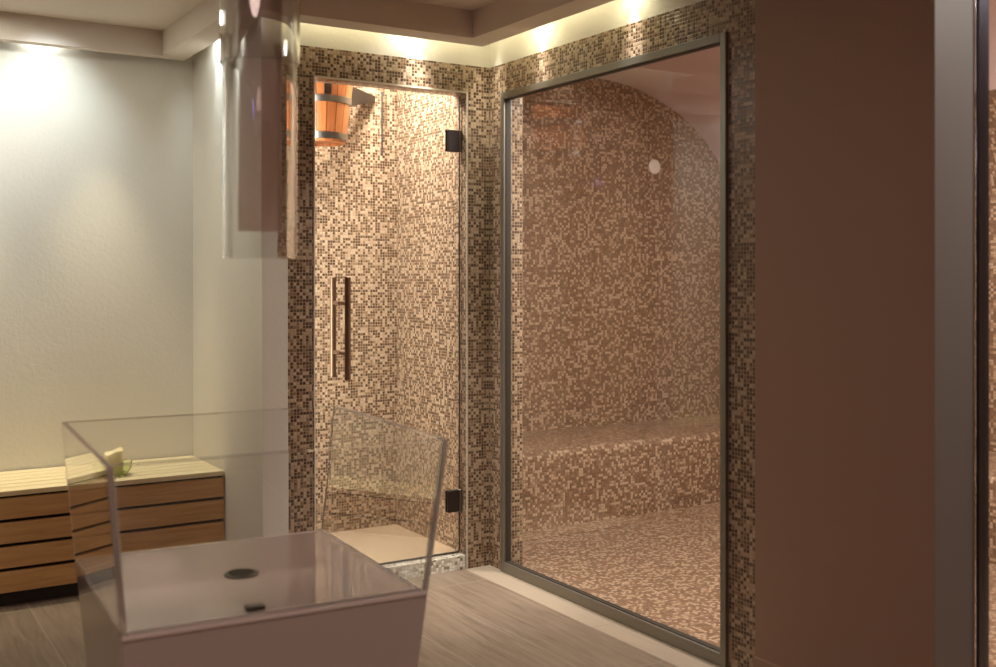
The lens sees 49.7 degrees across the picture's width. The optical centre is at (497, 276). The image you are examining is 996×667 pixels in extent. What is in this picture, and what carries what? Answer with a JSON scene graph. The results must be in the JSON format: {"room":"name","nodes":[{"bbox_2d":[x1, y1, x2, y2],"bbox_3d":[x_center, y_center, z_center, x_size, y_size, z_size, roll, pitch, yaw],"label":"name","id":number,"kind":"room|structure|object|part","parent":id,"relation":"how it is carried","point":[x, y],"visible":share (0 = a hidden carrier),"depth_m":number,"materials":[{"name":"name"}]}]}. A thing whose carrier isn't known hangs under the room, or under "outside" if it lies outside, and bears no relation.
{"room":"spa","nodes":[
{"label":"spa","id":0,"kind":"room"},
{"bbox_2d":[0,41,192,471],"bbox_3d":[-2.455,0.090,4.755,2.400,2.520,0.100,0,0,-32],"label":"wall","id":1,"kind":"structure","parent":0,"point":[96,148],"depth_m":5.04,"materials":[{"name":"beige paint"}]},
{"bbox_2d":[0,11,185,60],"bbox_3d":[-2.416,-1.110,4.632,2.135,0.120,0.060,0,0,-32],"label":"trim","id":2,"kind":"structure","parent":1,"relation":"attached to","point":[14,27],"depth_m":4.92,"materials":[{"name":"beige paint"}]},
{"bbox_2d":[193,39,253,413],"bbox_3d":[-1.221,0.090,4.943,0.108,2.520,0.889,0,0,-32],"label":"wall","id":3,"kind":"structure","parent":0,"point":[223,288],"depth_m":5.01,"materials":[{"name":"beige paint"}]},
{"bbox_2d":[163,0,219,58],"bbox_3d":[-1.284,-1.110,4.723,0.118,0.120,0.983,0,0,-32],"label":"trim","id":4,"kind":"structure","parent":3,"relation":"attached to","point":[199,28],"depth_m":4.75,"materials":[{"name":"beige paint"}]},
{"bbox_2d":[0,0,497,30],"bbox_3d":[-0.612,-1.220,1.137,5.490,0.100,8.189,0,0,-32],"label":"ceiling","id":5,"kind":"structure","parent":0,"point":[145,14],"depth_m":4.68,"materials":[{"name":"beige paint"}]},
{"bbox_2d":[220,0,299,258],"bbox_3d":[-0.633,-0.610,2.859,0.209,1.119,0.209,0,0,-32],"label":"chute","id":6,"kind":"object","parent":5,"relation":"hanging from","point":[260,39],"visible":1,"depth_m":2.77,"materials":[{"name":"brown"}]},
{"bbox_2d":[300,0,496,46],"bbox_3d":[-0.538,-1.110,4.534,1.183,0.120,0.128,0,0,-32],"label":"trim","id":7,"kind":"structure","parent":5,"relation":"attached to","point":[392,17],"depth_m":4.54,"materials":[{"name":"beige paint"}]},
{"bbox_2d":[473,0,613,41],"bbox_3d":[1.738,-1.110,1.889,0.128,0.120,6.772,0,0,-32],"label":"trim","id":8,"kind":"structure","parent":5,"relation":"attached to","point":[499,20],"depth_m":4.45,"materials":[{"name":"beige paint"}]},
{"bbox_2d":[315,86,396,422],"bbox_3d":[-0.905,0.100,5.483,1.000,2.500,0.090,0,0,-32],"label":"wall","id":9,"kind":"structure","parent":0,"point":[356,186],"depth_m":5.55,"materials":[{"name":"tile"}]},
{"bbox_2d":[315,82,382,155],"bbox_3d":[-0.727,-0.797,5.219,0.320,0.345,0.738,0,0,30],"label":"bucket","id":10,"kind":"object","parent":9,"relation":"attached to","point":[333,102],"visible":0.56,"depth_m":4.94,"materials":[{"name":"orange wood"}]},
{"bbox_3d":[-0.600,-0.790,5.561,0.010,0.330,0.010,0,0,-32],"label":"pull cord","id":11,"kind":"part","parent":10,"relation":"part of","materials":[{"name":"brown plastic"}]},
{"bbox_2d":[0,565,719,666],"bbox_3d":[-0.692,1.400,1.087,5.300,0.100,8.189,0,0,-32],"label":"floor","id":12,"kind":"structure","parent":0,"point":[483,616],"depth_m":4.09,"materials":[{"name":"brown wood"}]},
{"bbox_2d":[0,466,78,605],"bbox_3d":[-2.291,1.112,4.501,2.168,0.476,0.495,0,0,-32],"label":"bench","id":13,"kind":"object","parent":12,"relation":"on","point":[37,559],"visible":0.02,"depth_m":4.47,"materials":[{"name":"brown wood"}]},
{"bbox_2d":[61,405,447,666],"bbox_3d":[-0.689,0.881,2.909,0.830,0.937,0.835,0,0,-28],"label":"basin","id":14,"kind":"object","parent":12,"relation":"on","point":[305,536],"visible":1,"depth_m":2.60,"materials":[{"name":"clear glass"}]},
{"bbox_3d":[-1.031,0.611,2.724,0.052,0.396,0.835,0,0,-28],"label":"clear panel","id":15,"kind":"part","parent":14,"relation":"part of","materials":[{"name":"glass"}]},
{"bbox_3d":[-0.881,0.611,3.263,0.801,0.396,0.030,0,0,-28],"label":"clear panel","id":16,"kind":"part","parent":14,"relation":"part of","materials":[{"name":"glass"}]},
{"bbox_3d":[-0.504,0.611,2.567,0.801,0.396,0.057,0,0,-28],"label":"clear panel","id":17,"kind":"part","parent":14,"relation":"part of","materials":[{"name":"glass"}]},
{"bbox_3d":[-0.347,0.611,3.095,0.052,0.396,0.835,0,0,-28],"label":"clear panel","id":18,"kind":"part","parent":14,"relation":"part of","materials":[{"name":"glass"}]},
{"bbox_2d":[254,23,489,568],"bbox_3d":[-0.535,0.090,4.789,1.108,2.520,0.100,0,0,-32],"label":"wall","id":19,"kind":"structure","parent":0,"point":[283,288],"depth_m":4.80,"materials":[{"name":"beige paint"}]},
{"bbox_2d":[313,76,467,568],"bbox_3d":[-0.463,0.247,4.774,0.758,2.206,0.006,0,0,-32],"label":"door frame","id":20,"kind":"structure","parent":19,"relation":"attached to","point":[314,77],"depth_m":4.97,"materials":[{"name":"beige"}]},
{"bbox_2d":[330,96,461,556],"bbox_3d":[-0.488,0.220,4.818,0.744,2.128,0.183,0,0,-32],"label":"door","id":21,"kind":"structure","parent":19,"relation":"in","point":[453,138],"depth_m":4.75,"materials":[{"name":"clear glass"}]},
{"bbox_3d":[-0.730,0.222,4.759,0.027,0.447,0.027,0,0,-32],"label":"handle","id":22,"kind":"part","parent":21,"relation":"part of","materials":[{"name":"brown metal"}]},
{"bbox_3d":[-0.647,0.222,4.627,0.027,0.447,0.027,0,0,-32],"label":"handle","id":23,"kind":"part","parent":21,"relation":"part of","materials":[{"name":"brown metal"}]},
{"bbox_2d":[430,551,465,574],"bbox_3d":[-0.491,1.319,4.818,0.746,0.062,0.096,0,0,-32],"label":"trim","id":24,"kind":"structure","parent":19,"relation":"attached to","point":[457,561],"depth_m":4.93,"materials":[{"name":"tile"}]},
{"bbox_2d":[397,90,455,548],"bbox_3d":[-0.312,0.100,5.394,0.090,2.500,0.690,0,0,-32],"label":"wall","id":25,"kind":"structure","parent":0,"point":[426,173],"depth_m":5.37,"materials":[{"name":"tile"}]},
{"bbox_2d":[433,541,455,553],"bbox_3d":[-0.730,1.325,5.132,0.895,0.050,0.690,0,0,-32],"label":"floor","id":26,"kind":"structure","parent":0,"point":[439,547],"depth_m":5.15,"materials":[{"name":"beige stone"}]},
{"bbox_2d":[523,78,719,432],"bbox_3d":[0.543,0.030,6.751,2.580,2.640,0.114,0,0,-32],"label":"wall","id":27,"kind":"structure","parent":0,"point":[621,259],"depth_m":6.83,"materials":[{"name":"tile"}]},
{"bbox_2d":[490,0,974,666],"bbox_3d":[1.869,0.090,2.163,0.184,2.520,7.100,0,0,-32],"label":"wall","id":28,"kind":"structure","parent":0,"point":[852,122],"depth_m":3.32,"materials":[{"name":"beige paint"}]},
{"bbox_2d":[500,31,728,666],"bbox_3d":[0.415,0.252,4.329,0.044,2.196,1.458,0,0,-32],"label":"window","id":29,"kind":"structure","parent":28,"relation":"in","point":[719,656],"depth_m":4.19,"materials":[{"name":"grey metal"}]},
{"bbox_2d":[753,656,779,666],"bbox_3d":[1.039,1.310,3.305,0.012,0.080,0.685,0,0,-32],"label":"baseboard","id":30,"kind":"structure","parent":28,"relation":"attached to","point":[757,662],"depth_m":3.56,"materials":[{"name":"beige paint"}]},
{"bbox_2d":[976,0,988,666],"bbox_3d":[1.679,0.126,2.691,0.050,2.449,1.034,0,0,-32],"label":"door frame","id":31,"kind":"structure","parent":28,"relation":"in","point":[982,6],"depth_m":3.12,"materials":[{"name":"grey metal"}]},
{"bbox_2d":[523,502,995,666],"bbox_3d":[2.006,1.400,4.372,2.540,0.100,5.500,0,0,-32],"label":"floor","id":32,"kind":"structure","parent":0,"point":[663,567],"depth_m":5.08,"materials":[{"name":"tile"}]},
{"bbox_2d":[523,415,995,563],"bbox_3d":[2.006,1.142,4.372,2.538,0.416,5.498,0,0,-32],"label":"bench","id":33,"kind":"object","parent":32,"relation":"on","point":[591,473],"visible":0.25,"depth_m":6.09,"materials":[{"name":"tile"}]},
{"bbox_2d":[598,0,995,211],"bbox_3d":[2.032,-0.830,4.388,2.600,0.960,5.500,0,0,-32],"label":"vault","id":34,"kind":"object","parent":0,"point":[689,84],"visible":0.16,"depth_m":6.59,"materials":[{"name":"pink paint"}]},
{"bbox_2d":[975,211,995,451],"bbox_3d":[3.126,0.500,5.072,0.100,1.700,5.500,0,0,-32],"label":"wall","id":35,"kind":"structure","parent":0,"point":[992,215],"depth_m":5.75,"materials":[{"name":"tile"}]}
]}

